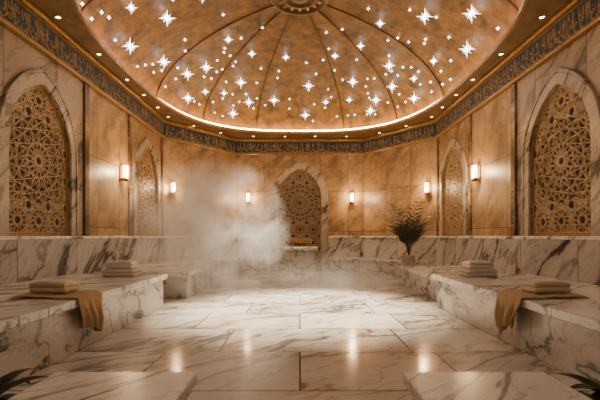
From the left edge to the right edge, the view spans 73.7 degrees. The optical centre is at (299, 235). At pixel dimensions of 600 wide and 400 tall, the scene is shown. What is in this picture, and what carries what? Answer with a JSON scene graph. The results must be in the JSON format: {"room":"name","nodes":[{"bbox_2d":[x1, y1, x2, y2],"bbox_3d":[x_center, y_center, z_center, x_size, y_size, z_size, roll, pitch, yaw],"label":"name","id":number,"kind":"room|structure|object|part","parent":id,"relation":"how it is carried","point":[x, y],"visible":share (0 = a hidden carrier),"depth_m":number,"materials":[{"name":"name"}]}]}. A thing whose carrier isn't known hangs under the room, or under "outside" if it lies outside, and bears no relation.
{"room":"spa","nodes":[
{"label":"spa","id":0,"kind":"room"},
{"bbox_2d":[0,23,160,235],"bbox_3d":[-4.425,-1.320,5.250,0.250,5.240,14.500,0,0,0],"label":"wall","id":1,"kind":"structure","parent":0,"point":[108,123],"depth_m":8.45,"materials":[{"name":"stone"}]},
{"bbox_2d":[0,69,77,235],"bbox_3d":[-4.324,-1.381,6.650,0.157,2.782,2.006,0,0,0],"label":"lattice screen","id":2,"kind":"object","parent":1,"relation":"attached to","point":[33,144],"visible":0.99,"depth_m":6.57,"materials":[{"name":"brown metal"}]},
{"bbox_3d":[-4.387,-1.271,6.650,0.030,2.538,1.640,0,0,0],"label":"backing panel","id":3,"kind":"part","parent":2,"relation":"part of","materials":[{"name":"brown wood"}]},
{"bbox_3d":[-4.350,-1.260,6.650,0.052,2.528,1.608,0,0,0],"label":"frame","id":4,"kind":"part","parent":2,"relation":"part of","materials":[{"name":"gold metal"}]},
{"bbox_2d":[0,238,163,285],"bbox_3d":[-4.269,0.680,5.250,0.058,1.240,14.500,0,0,0],"label":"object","id":5,"kind":"structure","parent":1,"relation":"attached to","point":[20,260],"depth_m":7.26,"materials":[{"name":"stone"}]},
{"bbox_2d":[0,0,163,135],"bbox_3d":[-4.267,-3.320,5.250,0.062,0.440,14.500,0,0,0],"label":"trim","id":6,"kind":"structure","parent":1,"relation":"attached to","point":[14,12],"depth_m":7.36,"materials":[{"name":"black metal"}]},
{"bbox_2d":[0,16,164,138],"bbox_3d":[-4.249,-3.070,5.250,0.098,0.060,14.500,0,0,0],"label":"trim","id":7,"kind":"structure","parent":1,"relation":"attached to","point":[4,22],"depth_m":7.26,"materials":[{"name":"gold metal"}]},
{"bbox_2d":[0,236,164,239],"bbox_3d":[-4.249,0.030,5.250,0.098,0.060,14.500,0,0,0],"label":"trim","id":8,"kind":"structure","parent":1,"relation":"attached to","point":[1,237],"depth_m":7.20,"materials":[{"name":"white stone"}]},
{"bbox_2d":[83,83,88,235],"bbox_3d":[-4.274,-1.520,8.000,0.048,3.040,0.160,0,0,0],"label":"trim","id":9,"kind":"structure","parent":1,"relation":"attached to","point":[85,86],"depth_m":7.93,"materials":[{"name":"brown stone"}]},
{"bbox_2d":[18,0,165,121],"bbox_3d":[-4.229,-3.590,5.250,0.138,0.100,14.500,0,0,0],"label":"trim","id":10,"kind":"structure","parent":1,"relation":"attached to","point":[28,4],"depth_m":7.68,"materials":[{"name":"gold metal"}]},
{"bbox_2d":[119,163,128,182],"bbox_3d":[-4.205,-1.510,9.600,0.188,0.440,0.160,0,0,0],"label":"wall sconce","id":11,"kind":"object","parent":1,"relation":"attached to","point":[123,169],"visible":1,"depth_m":9.54,"materials":[{"name":"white glass"}]},
{"bbox_3d":[-4.289,-1.510,9.600,0.020,0.440,0.160,0,0,0],"label":"plate","id":12,"kind":"part","parent":11,"relation":"part of","materials":[{"name":"gold metal"}]},
{"bbox_3d":[-4.190,-1.540,9.600,0.123,0.300,0.123,0,0,0],"label":"lamp shade","id":13,"kind":"part","parent":11,"relation":"part of","materials":[{"name":"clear glass"}]},
{"bbox_2d":[128,115,131,235],"bbox_3d":[-4.274,-1.520,10.060,0.048,3.040,0.120,0,0,0],"label":"trim","id":14,"kind":"structure","parent":1,"relation":"attached to","point":[129,116],"depth_m":10.03,"materials":[{"name":"brown stone"}]},
{"bbox_2d":[132,137,160,235],"bbox_3d":[-4.324,-1.381,11.250,0.157,2.782,2.006,0,0,0],"label":"lattice screen","id":15,"kind":"object","parent":1,"relation":"attached to","point":[143,173],"visible":0.98,"depth_m":11.24,"materials":[{"name":"brown metal"}]},
{"bbox_3d":[-4.387,-1.271,11.250,0.030,2.538,1.640,0,0,0],"label":"backing panel","id":16,"kind":"part","parent":15,"relation":"part of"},
{"bbox_3d":[-4.350,-1.260,11.250,0.052,2.528,1.608,0,0,0],"label":"frame","id":17,"kind":"part","parent":15,"relation":"part of","materials":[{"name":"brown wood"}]},
{"bbox_2d":[161,138,163,235],"bbox_3d":[-4.274,-1.520,12.420,0.048,3.040,0.120,0,0,0],"label":"trim","id":18,"kind":"structure","parent":1,"relation":"attached to","point":[162,139],"depth_m":12.37,"materials":[{"name":"brown stone"}]},
{"bbox_2d":[164,139,235,235],"bbox_3d":[-3.450,-1.320,13.826,0.250,5.240,3.140,0,0,37],"label":"wall","id":19,"kind":"structure","parent":0,"point":[203,203],"depth_m":13.61,"materials":[{"name":"stone"}]},
{"bbox_2d":[169,181,175,195],"bbox_3d":[-4.031,-1.510,12.697,0.188,0.440,0.160,0,0,37],"label":"wall sconce","id":20,"kind":"object","parent":19,"relation":"attached to","point":[172,192],"visible":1,"depth_m":12.65,"materials":[{"name":"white glass"}]},
{"bbox_3d":[-4.019,-1.540,12.688,0.123,0.300,0.123,0,0,37],"label":"lamp shade","id":21,"kind":"part","parent":20,"relation":"part of","materials":[{"name":"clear glass"}]},
{"bbox_2d":[164,238,236,261],"bbox_3d":[-3.325,0.680,13.731,0.058,1.240,3.140,0,0,37],"label":"trim","id":22,"kind":"structure","parent":19,"relation":"attached to","point":[175,249],"depth_m":13.54,"materials":[{"name":"stone"}]},
{"bbox_2d":[164,119,236,140],"bbox_3d":[-3.293,-3.590,13.707,0.138,0.100,3.140,0,0,37],"label":"trim","id":23,"kind":"structure","parent":19,"relation":"attached to","point":[167,121],"depth_m":13.48,"materials":[{"name":"gold metal"}]},
{"bbox_2d":[164,123,236,152],"bbox_3d":[-3.324,-3.320,13.730,0.063,0.440,3.140,0,0,37],"label":"trim","id":24,"kind":"structure","parent":19,"relation":"attached to","point":[171,131],"depth_m":13.54,"materials":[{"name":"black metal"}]},
{"bbox_2d":[165,137,236,154],"bbox_3d":[-3.309,-3.070,13.719,0.098,0.060,3.140,0,0,37],"label":"trim","id":25,"kind":"structure","parent":19,"relation":"attached to","point":[167,138],"depth_m":13.53,"materials":[{"name":"gold metal"}]},
{"bbox_2d":[165,236,236,237],"bbox_3d":[-3.309,0.030,13.719,0.098,0.060,3.140,0,0,37],"label":"trim","id":26,"kind":"structure","parent":19,"relation":"attached to","point":[165,236],"depth_m":13.57,"materials":[{"name":"white stone"}]},
{"bbox_2d":[72,0,527,133],"bbox_3d":[0.000,-3.660,9.200,7.760,0.080,10.000,0,0,0],"label":"trim","id":27,"kind":"structure","parent":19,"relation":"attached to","point":[84,21],"depth_m":9.98,"materials":[{"name":"gold metal"}]},
{"bbox_2d":[163,101,436,130],"bbox_3d":[0.000,-3.732,9.200,7.980,0.075,10.220,0,0,0],"label":"light strip","id":28,"kind":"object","parent":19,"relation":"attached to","point":[163,101],"depth_m":13.92,"materials":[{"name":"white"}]},
{"bbox_2d":[0,271,593,399],"bbox_3d":[0.000,1.375,6.500,9.200,0.150,17.600,0,0,0],"label":"floor","id":29,"kind":"structure","parent":0,"point":[244,335],"depth_m":4.84,"materials":[{"name":"stone"}]},
{"bbox_2d":[0,368,48,399],"bbox_3d":[-1.928,1.097,2.301,1.054,0.407,0.910,0,0,41],"label":"potted plant","id":30,"kind":"object","parent":29,"relation":"on","point":[7,382],"visible":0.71,"depth_m":2.54,"materials":[{"name":"green plant"}]},
{"bbox_2d":[0,274,166,379],"bbox_3d":[-3.342,1.000,3.900,1.785,0.600,6.994,0,0,0],"label":"bench","id":31,"kind":"object","parent":29,"relation":"on","point":[38,333],"visible":0.95,"depth_m":4.34,"materials":[{"name":"white stone"}]},
{"bbox_2d":[11,290,103,330],"bbox_3d":[-2.799,0.893,4.696,0.966,0.461,0.535,0,0,7],"label":"towel","id":32,"kind":"object","parent":31,"relation":"on","point":[89,301],"visible":0.88,"depth_m":4.61,"materials":[{"name":"brown fabric"}]},
{"bbox_2d":[28,279,79,292],"bbox_3d":[-2.917,0.591,4.762,0.461,0.142,0.303,0,0,6],"label":"folded towel","id":33,"kind":"object","parent":32,"relation":"on","point":[50,285],"visible":1,"depth_m":4.63,"materials":[{"name":"beige fabric"}]},
{"bbox_3d":[-3.342,0.745,3.900,1.785,0.090,6.994,0,0,0],"label":"seat","id":34,"kind":"part","parent":31,"relation":"part of","materials":[{"name":"white stone"}]},
{"bbox_2d":[102,268,141,276],"bbox_3d":[-3.098,0.628,6.984,0.559,0.143,0.374,0,0,2],"label":"folded towel","id":35,"kind":"object","parent":31,"relation":"on","point":[112,272],"visible":0.97,"depth_m":6.81,"materials":[{"name":"beige fabric"}]},
{"bbox_2d":[106,260,137,268],"bbox_3d":[-3.101,0.492,6.978,0.443,0.131,0.334,0,0,-3],"label":"folded towel","id":36,"kind":"object","parent":35,"relation":"on","point":[124,263],"visible":1,"depth_m":6.82,"materials":[{"name":"beige fabric"}]},
{"bbox_2d":[8,372,196,399],"bbox_3d":[-0.960,1.025,1.720,0.780,0.550,1.000,0,0,0],"label":"marble block","id":37,"kind":"object","parent":29,"relation":"on","point":[60,385],"visible":1,"depth_m":1.99,"materials":[{"name":"white stone"}]},
{"bbox_2d":[96,262,220,297],"bbox_3d":[-3.268,1.025,9.950,1.935,0.550,3.294,0,0,0],"label":"bench","id":38,"kind":"object","parent":29,"relation":"on","point":[184,279],"visible":0.64,"depth_m":8.96,"materials":[{"name":"white stone"}]},
{"bbox_3d":[-3.268,0.795,9.950,1.935,0.090,3.294,0,0,0],"label":"seat","id":39,"kind":"part","parent":38,"relation":"part of","materials":[{"name":"white stone"}]},
{"bbox_2d":[174,258,240,273],"bbox_3d":[-3.057,1.050,13.527,0.597,0.500,2.400,0,0,37],"label":"bench","id":40,"kind":"object","parent":29,"relation":"on","point":[228,265],"visible":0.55,"depth_m":13.78,"materials":[{"name":"white stone"}]},
{"bbox_3d":[-3.055,0.840,13.526,0.594,0.080,2.400,0,0,37],"label":"seat","id":41,"kind":"part","parent":40,"relation":"part of","materials":[{"name":"white stone"}]},
{"bbox_2d":[242,257,270,271],"bbox_3d":[-1.600,1.050,14.642,1.000,0.500,0.577,0,0,0],"label":"bench","id":42,"kind":"object","parent":29,"relation":"on","point":[249,264],"visible":0.93,"depth_m":14.39,"materials":[{"name":"white stone"}]},
{"bbox_3d":[-1.600,0.840,14.640,1.000,0.080,0.574,0,0,0],"label":"seat","id":43,"kind":"part","parent":42,"relation":"part of","materials":[{"name":"white stone"}]},
{"bbox_2d":[280,246,319,278],"bbox_3d":[0.000,0.815,12.700,1.220,0.970,1.220,0,0,0],"label":"marble pedestal","id":44,"kind":"object","parent":29,"relation":"on","point":[299,260],"visible":0.95,"depth_m":12.26,"materials":[{"name":"white stone"}]},
{"bbox_2d":[287,239,312,246],"bbox_3d":[0.000,0.214,12.700,0.857,0.230,0.857,0,0,0],"label":"basin","id":45,"kind":"object","parent":44,"relation":"on","point":[296,242],"visible":0.98,"depth_m":12.41,"materials":[{"name":"gold metal"}]},
{"bbox_2d":[329,257,357,271],"bbox_3d":[1.600,1.050,14.642,1.000,0.500,0.577,0,0,0],"label":"bench","id":46,"kind":"object","parent":29,"relation":"on","point":[336,264],"visible":0.92,"depth_m":14.39,"materials":[{"name":"white stone"}]},
{"bbox_3d":[1.600,0.840,14.640,1.000,0.080,0.574,0,0,0],"label":"seat","id":47,"kind":"part","parent":46,"relation":"part of","materials":[{"name":"white stone"}]},
{"bbox_2d":[359,258,425,275],"bbox_3d":[3.057,1.050,13.527,0.597,0.500,2.400,0,0,-37],"label":"bench","id":48,"kind":"object","parent":29,"relation":"on","point":[366,265],"visible":0.77,"depth_m":13.50,"materials":[{"name":"white stone"}]},
{"bbox_3d":[3.055,0.840,13.526,0.594,0.080,2.400,0,0,-37],"label":"seat","id":49,"kind":"part","parent":48,"relation":"part of","materials":[{"name":"white stone"}]},
{"bbox_2d":[399,266,497,300],"bbox_3d":[3.458,1.050,9.225,1.555,0.500,3.144,0,0,0],"label":"bench","id":50,"kind":"object","parent":29,"relation":"on","point":[420,279],"visible":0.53,"depth_m":9.27,"materials":[{"name":"white stone"}]},
{"bbox_2d":[375,196,440,265],"bbox_3d":[3.045,0.116,11.413,2.112,2.368,1.651,0,0,5],"label":"potted palm","id":51,"kind":"object","parent":50,"relation":"on","point":[409,234],"visible":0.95,"depth_m":11.23,"materials":[{"name":"green plant"}]},
{"bbox_3d":[3.458,0.845,9.225,1.555,0.090,3.144,0,0,0],"label":"seat","id":52,"kind":"part","parent":50,"relation":"part of","materials":[{"name":"white stone"}]},
{"bbox_2d":[403,372,591,399],"bbox_3d":[0.960,1.025,1.720,0.780,0.550,1.000,0,0,0],"label":"marble block","id":53,"kind":"object","parent":29,"relation":"on","point":[421,385],"visible":1,"depth_m":1.99,"materials":[{"name":"white stone"}]},
{"bbox_2d":[433,274,599,384],"bbox_3d":[3.342,1.000,3.900,1.785,0.600,6.994,0,0,0],"label":"bench","id":54,"kind":"object","parent":29,"relation":"on","point":[562,333],"visible":0.94,"depth_m":4.34,"materials":[{"name":"white stone"}]},
{"bbox_2d":[458,268,497,276],"bbox_3d":[3.098,0.628,6.983,0.559,0.143,0.372,0,0,-2],"label":"folded towel","id":55,"kind":"object","parent":54,"relation":"on","point":[468,272],"visible":0.98,"depth_m":6.81,"materials":[{"name":"beige fabric"}]},
{"bbox_2d":[462,260,493,268],"bbox_3d":[3.098,0.492,6.980,0.440,0.130,0.336,0,0,-3],"label":"folded towel","id":56,"kind":"object","parent":55,"relation":"on","point":[471,264],"visible":1,"depth_m":6.83,"materials":[{"name":"beige fabric"}]},
{"bbox_3d":[3.342,0.745,3.900,1.785,0.090,6.994,0,0,0],"label":"seat","id":57,"kind":"part","parent":54,"relation":"part of","materials":[{"name":"white stone"}]},
{"bbox_2d":[494,290,588,330],"bbox_3d":[2.794,0.893,4.695,0.976,0.461,0.535,0,0,-7],"label":"towel","id":58,"kind":"object","parent":54,"relation":"on","point":[508,302],"visible":0.88,"depth_m":4.61,"materials":[{"name":"brown fabric"}]},
{"bbox_2d":[521,279,570,292],"bbox_3d":[2.917,0.591,4.759,0.460,0.142,0.294,0,0,-6],"label":"folded towel","id":59,"kind":"object","parent":58,"relation":"on","point":[536,285],"visible":1,"depth_m":4.63,"materials":[{"name":"beige fabric"}]},
{"bbox_2d":[552,372,599,399],"bbox_3d":[1.924,1.075,2.395,0.898,0.449,0.935,0,0,26],"label":"potted plant","id":60,"kind":"object","parent":29,"relation":"on","point":[586,383],"visible":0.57,"depth_m":2.53,"materials":[{"name":"green plant"}]},
{"bbox_2d":[77,0,522,129],"bbox_3d":[0.000,-4.605,9.200,8.388,1.820,10.609,0,0,0],"label":"ceiling","id":61,"kind":"structure","parent":0,"point":[156,38],"depth_m":10.84,"materials":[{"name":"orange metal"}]},
{"bbox_2d":[81,0,94,12],"bbox_3d":[-2.280,-4.661,8.069,3.934,1.678,0.031,0,0,-26],"label":"trim","id":62,"kind":"structure","parent":61,"relation":"attached to","point":[90,1],"depth_m":7.27,"materials":[{"name":"brown metal"}]},
{"bbox_2d":[123,43,136,50],"bbox_3d":[-3.768,-4.209,8.879,0.283,0.400,0.283,0,0,45],"label":"light","id":63,"kind":"object","parent":61,"relation":"hanging from","point":[130,46],"visible":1,"depth_m":8.88,"materials":[{"name":"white glass"}]},
{"bbox_2d":[156,5,273,95],"bbox_3d":[-2.280,-4.661,10.331,3.934,1.678,0.031,0,0,26],"label":"trim","id":64,"kind":"structure","parent":61,"relation":"attached to","point":[271,5],"depth_m":10.36,"materials":[{"name":"brown metal"}]},
{"bbox_2d":[203,11,281,119],"bbox_3d":[-1.825,-4.661,11.518,0.032,1.678,4.556,0,0,-38],"label":"trim","id":65,"kind":"structure","parent":61,"relation":"attached to","point":[280,12],"depth_m":11.41,"materials":[{"name":"brown metal"}]},
{"bbox_2d":[256,15,291,128],"bbox_3d":[-0.889,-4.661,12.096,0.032,1.678,4.673,0,0,-17],"label":"trim","id":66,"kind":"structure","parent":61,"relation":"attached to","point":[290,15],"depth_m":12.06,"materials":[{"name":"brown metal"}]},
{"bbox_2d":[270,0,329,14],"bbox_3d":[0.000,-5.465,9.200,1.397,0.100,1.397,0,0,0],"label":"ceiling medallion","id":67,"kind":"object","parent":61,"relation":"attached to","point":[292,7],"visible":1,"depth_m":9.50,"materials":[{"name":"brown metal"}]},
{"bbox_2d":[308,15,343,128],"bbox_3d":[0.889,-4.661,12.096,0.032,1.678,4.673,0,0,17],"label":"trim","id":68,"kind":"structure","parent":61,"relation":"attached to","point":[308,15],"depth_m":12.06,"materials":[{"name":"brown metal"}]},
{"bbox_2d":[318,11,396,119],"bbox_3d":[1.825,-4.661,11.518,0.032,1.678,4.556,0,0,38],"label":"trim","id":69,"kind":"structure","parent":61,"relation":"attached to","point":[319,12],"depth_m":11.39,"materials":[{"name":"brown metal"}]},
{"bbox_2d":[326,5,443,95],"bbox_3d":[2.280,-4.661,10.331,3.934,1.678,0.031,0,0,-26],"label":"trim","id":70,"kind":"structure","parent":61,"relation":"attached to","point":[326,5],"depth_m":10.36,"materials":[{"name":"brown metal"}]},
{"bbox_2d":[462,5,480,21],"bbox_3d":[3.453,-4.478,8.051,0.283,0.400,0.283,0,0,45],"label":"light","id":71,"kind":"object","parent":61,"relation":"hanging from","point":[471,13],"visible":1,"depth_m":8.05,"materials":[{"name":"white glass"}]},
{"bbox_2d":[505,0,518,12],"bbox_3d":[2.280,-4.661,8.069,3.934,1.678,0.031,0,0,26],"label":"trim","id":72,"kind":"structure","parent":61,"relation":"attached to","point":[508,1],"depth_m":7.27,"materials":[{"name":"brown metal"}]},
{"bbox_2d":[236,155,363,235],"bbox_3d":[0.000,-1.320,15.125,4.800,5.240,0.250,0,0,0],"label":"wall","id":73,"kind":"structure","parent":0,"point":[257,175],"depth_m":15.00,"materials":[{"name":"stone"}]},
{"bbox_2d":[246,192,250,203],"bbox_3d":[-1.930,-1.410,14.905,0.160,0.440,0.188,0,0,0],"label":"wall sconce","id":74,"kind":"object","parent":73,"relation":"attached to","point":[248,194],"visible":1,"depth_m":14.86,"materials":[{"name":"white glass"}]},
{"bbox_3d":[-1.930,-1.440,14.890,0.123,0.300,0.123,0,0,0],"label":"lamp shade","id":75,"kind":"part","parent":74,"relation":"part of","materials":[{"name":"white glass"}]},
{"bbox_2d":[237,238,271,270],"bbox_3d":[-1.730,0.680,14.969,1.340,1.240,0.058,0,0,0],"label":"trim","id":76,"kind":"structure","parent":73,"relation":"attached to","point":[246,247],"depth_m":14.94,"materials":[{"name":"stone"}]},
{"bbox_2d":[237,236,271,237],"bbox_3d":[-1.730,0.030,14.949,1.340,0.060,0.098,0,0,0],"label":"trim","id":77,"kind":"structure","parent":73,"relation":"attached to","point":[237,236],"depth_m":14.90,"materials":[{"name":"white stone"}]},
{"bbox_2d":[272,160,327,264],"bbox_3d":[0.000,-0.874,15.024,2.106,3.921,0.157,0,0,0],"label":"arch","id":78,"kind":"object","parent":73,"relation":"attached to","point":[299,209],"visible":0.88,"depth_m":15.04,"materials":[{"name":"stone"}]},
{"bbox_3d":[0.000,-0.720,15.050,1.608,3.608,0.052,0,0,0],"label":"frame","id":79,"kind":"part","parent":78,"relation":"part of","materials":[{"name":"gold metal"}]},
{"bbox_3d":[0.000,-0.731,15.087,1.640,3.618,0.030,0,0,0],"label":"backing panel","id":80,"kind":"part","parent":78,"relation":"part of","materials":[{"name":"brown wood"}]},
{"bbox_2d":[237,141,362,152],"bbox_3d":[0.000,-3.320,14.967,4.800,0.440,0.062,0,0,0],"label":"trim","id":81,"kind":"structure","parent":73,"relation":"attached to","point":[242,146],"depth_m":14.94,"materials":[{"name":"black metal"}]},
{"bbox_2d":[237,138,362,140],"bbox_3d":[0.000,-3.590,14.929,4.800,0.100,0.138,0,0,0],"label":"trim","id":82,"kind":"structure","parent":73,"relation":"attached to","point":[238,139],"depth_m":14.86,"materials":[{"name":"gold metal"}]},
{"bbox_2d":[272,265,327,270],"bbox_3d":[0.000,1.190,14.969,2.120,0.220,0.058,0,0,0],"label":"trim","id":83,"kind":"structure","parent":73,"relation":"attached to","point":[274,267],"depth_m":14.94,"materials":[{"name":"stone"}]},
{"bbox_2d":[237,153,363,154],"bbox_3d":[0.000,-3.070,14.949,4.800,0.060,0.098,0,0,0],"label":"trim","id":84,"kind":"structure","parent":73,"relation":"attached to","point":[237,153],"depth_m":14.92,"materials":[{"name":"gold metal"}]},
{"bbox_2d":[328,238,362,270],"bbox_3d":[1.730,0.680,14.969,1.340,1.240,0.058,0,0,0],"label":"trim","id":85,"kind":"structure","parent":73,"relation":"attached to","point":[337,247],"depth_m":14.94,"materials":[{"name":"stone"}]},
{"bbox_2d":[328,236,362,237],"bbox_3d":[1.730,0.030,14.949,1.340,0.060,0.098,0,0,0],"label":"trim","id":86,"kind":"structure","parent":73,"relation":"attached to","point":[328,236],"depth_m":14.90,"materials":[{"name":"white stone"}]},
{"bbox_2d":[349,192,353,203],"bbox_3d":[1.930,-1.410,14.905,0.160,0.440,0.188,0,0,0],"label":"wall sconce","id":87,"kind":"object","parent":73,"relation":"attached to","point":[351,194],"visible":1,"depth_m":14.86,"materials":[{"name":"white glass"}]},
{"bbox_3d":[1.930,-1.440,14.890,0.123,0.300,0.123,0,0,0],"label":"lamp shade","id":88,"kind":"part","parent":87,"relation":"part of","materials":[{"name":"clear glass"}]},
{"bbox_2d":[30,0,569,137],"bbox_3d":[0.000,-3.665,6.500,9.000,0.050,17.400,0,0,0],"label":"ceiling","id":89,"kind":"structure","parent":0,"point":[71,23],"depth_m":8.02,"materials":[{"name":"paint"}]},
{"bbox_2d":[364,139,435,235],"bbox_3d":[3.450,-1.320,13.826,0.250,5.240,3.140,0,0,-37],"label":"wall","id":90,"kind":"structure","parent":0,"point":[398,176],"depth_m":13.71,"materials":[{"name":"stone"}]},
{"bbox_2d":[363,236,434,237],"bbox_3d":[3.309,0.030,13.719,0.098,0.060,3.140,0,0,-37],"label":"trim","id":91,"kind":"structure","parent":90,"relation":"attached to","point":[363,236],"depth_m":13.97,"materials":[{"name":"white stone"}]},
{"bbox_2d":[363,238,435,265],"bbox_3d":[3.325,0.680,13.731,0.058,1.240,3.140,0,0,-37],"label":"trim","id":92,"kind":"structure","parent":90,"relation":"attached to","point":[424,249],"depth_m":13.67,"materials":[{"name":"stone"}]},
{"bbox_2d":[363,119,435,140],"bbox_3d":[3.293,-3.590,13.707,0.138,0.100,3.140,0,0,-37],"label":"trim","id":93,"kind":"structure","parent":90,"relation":"attached to","point":[429,121],"depth_m":13.48,"materials":[{"name":"gold metal"}]},
{"bbox_2d":[363,137,435,154],"bbox_3d":[3.309,-3.070,13.719,0.098,0.060,3.140,0,0,-37],"label":"trim","id":94,"kind":"structure","parent":90,"relation":"attached to","point":[431,138],"depth_m":13.51,"materials":[{"name":"gold metal"}]},
{"bbox_2d":[363,123,435,152],"bbox_3d":[3.324,-3.320,13.730,0.063,0.440,3.140,0,0,-37],"label":"trim","id":95,"kind":"structure","parent":90,"relation":"attached to","point":[426,131],"depth_m":13.54,"materials":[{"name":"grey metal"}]},
{"bbox_2d":[424,181,430,195],"bbox_3d":[4.031,-1.510,12.697,0.188,0.440,0.160,0,0,-37],"label":"wall sconce","id":96,"kind":"object","parent":90,"relation":"attached to","point":[427,192],"visible":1,"depth_m":12.65,"materials":[{"name":"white glass"}]},
{"bbox_3d":[4.019,-1.540,12.688,0.123,0.300,0.123,0,0,-37],"label":"lamp shade","id":97,"kind":"part","parent":96,"relation":"part of","materials":[{"name":"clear glass"}]},
{"bbox_2d":[401,255,415,265],"bbox_3d":[3.100,0.925,11.400,0.418,0.750,0.418,0,0,0],"label":"pot","id":98,"kind":"object","parent":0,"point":[407,260],"depth_m":11.24,"materials":[{"name":"stone"}]},
{"bbox_2d":[439,23,599,235],"bbox_3d":[4.425,-1.320,5.250,0.250,5.240,14.500,0,0,0],"label":"wall","id":99,"kind":"structure","parent":0,"point":[491,123],"depth_m":8.45,"materials":[{"name":"stone"}]},
{"bbox_2d":[436,138,438,235],"bbox_3d":[4.274,-1.520,12.420,0.048,3.040,0.120,0,0,0],"label":"trim","id":100,"kind":"structure","parent":99,"relation":"attached to","point":[437,139],"depth_m":12.37,"materials":[{"name":"brown stone"}]},
{"bbox_2d":[439,137,467,235],"bbox_3d":[4.324,-1.381,11.250,0.157,2.782,2.006,0,0,0],"label":"lattice screen","id":101,"kind":"object","parent":99,"relation":"attached to","point":[456,173],"visible":0.99,"depth_m":11.24,"materials":[{"name":"brown metal"}]},
{"bbox_3d":[4.350,-1.260,11.250,0.052,2.528,1.608,0,0,0],"label":"frame","id":102,"kind":"part","parent":101,"relation":"part of","materials":[{"name":"gold metal"}]},
{"bbox_3d":[4.387,-1.271,11.250,0.030,2.538,1.640,0,0,0],"label":"backing panel","id":103,"kind":"part","parent":101,"relation":"part of","materials":[{"name":"brown wood"}]},
{"bbox_2d":[468,115,471,235],"bbox_3d":[4.274,-1.520,10.060,0.048,3.040,0.120,0,0,0],"label":"trim","id":104,"kind":"structure","parent":99,"relation":"attached to","point":[469,116],"depth_m":10.03,"materials":[{"name":"brown stone"}]},
{"bbox_2d":[471,163,480,182],"bbox_3d":[4.205,-1.510,9.600,0.188,0.440,0.160,0,0,0],"label":"wall sconce","id":105,"kind":"object","parent":99,"relation":"attached to","point":[476,169],"visible":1,"depth_m":9.54,"materials":[{"name":"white glass"}]},
{"bbox_3d":[4.190,-1.540,9.600,0.123,0.300,0.123,0,0,0],"label":"lamp shade","id":106,"kind":"part","parent":105,"relation":"part of","materials":[{"name":"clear glass"}]},
{"bbox_3d":[4.289,-1.510,9.600,0.020,0.440,0.160,0,0,0],"label":"plate","id":107,"kind":"part","parent":105,"relation":"part of","materials":[{"name":"gold metal"}]},
{"bbox_2d":[434,0,581,121],"bbox_3d":[4.229,-3.590,5.250,0.138,0.100,14.500,0,0,0],"label":"trim","id":108,"kind":"structure","parent":99,"relation":"attached to","point":[571,4],"depth_m":7.68,"materials":[{"name":"gold metal"}]},
{"bbox_2d":[511,83,516,235],"bbox_3d":[4.274,-1.520,8.000,0.048,3.040,0.160,0,0,0],"label":"trim","id":109,"kind":"structure","parent":99,"relation":"attached to","point":[513,86],"depth_m":7.93,"materials":[{"name":"brown stone"}]},
{"bbox_2d":[435,16,599,138],"bbox_3d":[4.249,-3.070,5.250,0.098,0.060,14.500,0,0,0],"label":"trim","id":110,"kind":"structure","parent":99,"relation":"attached to","point":[595,22],"depth_m":7.26,"materials":[{"name":"gold metal"}]},
{"bbox_2d":[435,236,599,239],"bbox_3d":[4.249,0.030,5.250,0.098,0.060,14.500,0,0,0],"label":"trim","id":111,"kind":"structure","parent":99,"relation":"attached to","point":[475,237],"depth_m":7.20,"materials":[{"name":"white stone"}]},
{"bbox_2d":[436,238,599,285],"bbox_3d":[4.269,0.680,5.250,0.058,1.240,14.500,0,0,0],"label":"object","id":112,"kind":"structure","parent":99,"relation":"attached to","point":[571,260],"depth_m":7.29,"materials":[{"name":"stone"}]},
{"bbox_2d":[436,0,599,135],"bbox_3d":[4.267,-3.320,5.250,0.062,0.440,14.500,0,0,0],"label":"trim","id":113,"kind":"structure","parent":99,"relation":"attached to","point":[584,12],"depth_m":7.36,"materials":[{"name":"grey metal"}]},
{"bbox_2d":[522,69,599,235],"bbox_3d":[4.324,-1.381,6.650,0.157,2.782,2.006,0,0,0],"label":"lattice screen","id":114,"kind":"object","parent":99,"relation":"attached to","point":[566,144],"visible":0.97,"depth_m":6.60,"materials":[{"name":"brown metal"}]},
{"bbox_3d":[4.350,-1.260,6.650,0.052,2.528,1.608,0,0,0],"label":"frame","id":115,"kind":"part","parent":114,"relation":"part of","materials":[{"name":"gold metal"}]},
{"bbox_3d":[4.387,-1.271,6.650,0.030,2.538,1.640,0,0,0],"label":"backing panel","id":116,"kind":"part","parent":114,"relation":"part of","materials":[{"name":"brown wood"}]}
]}

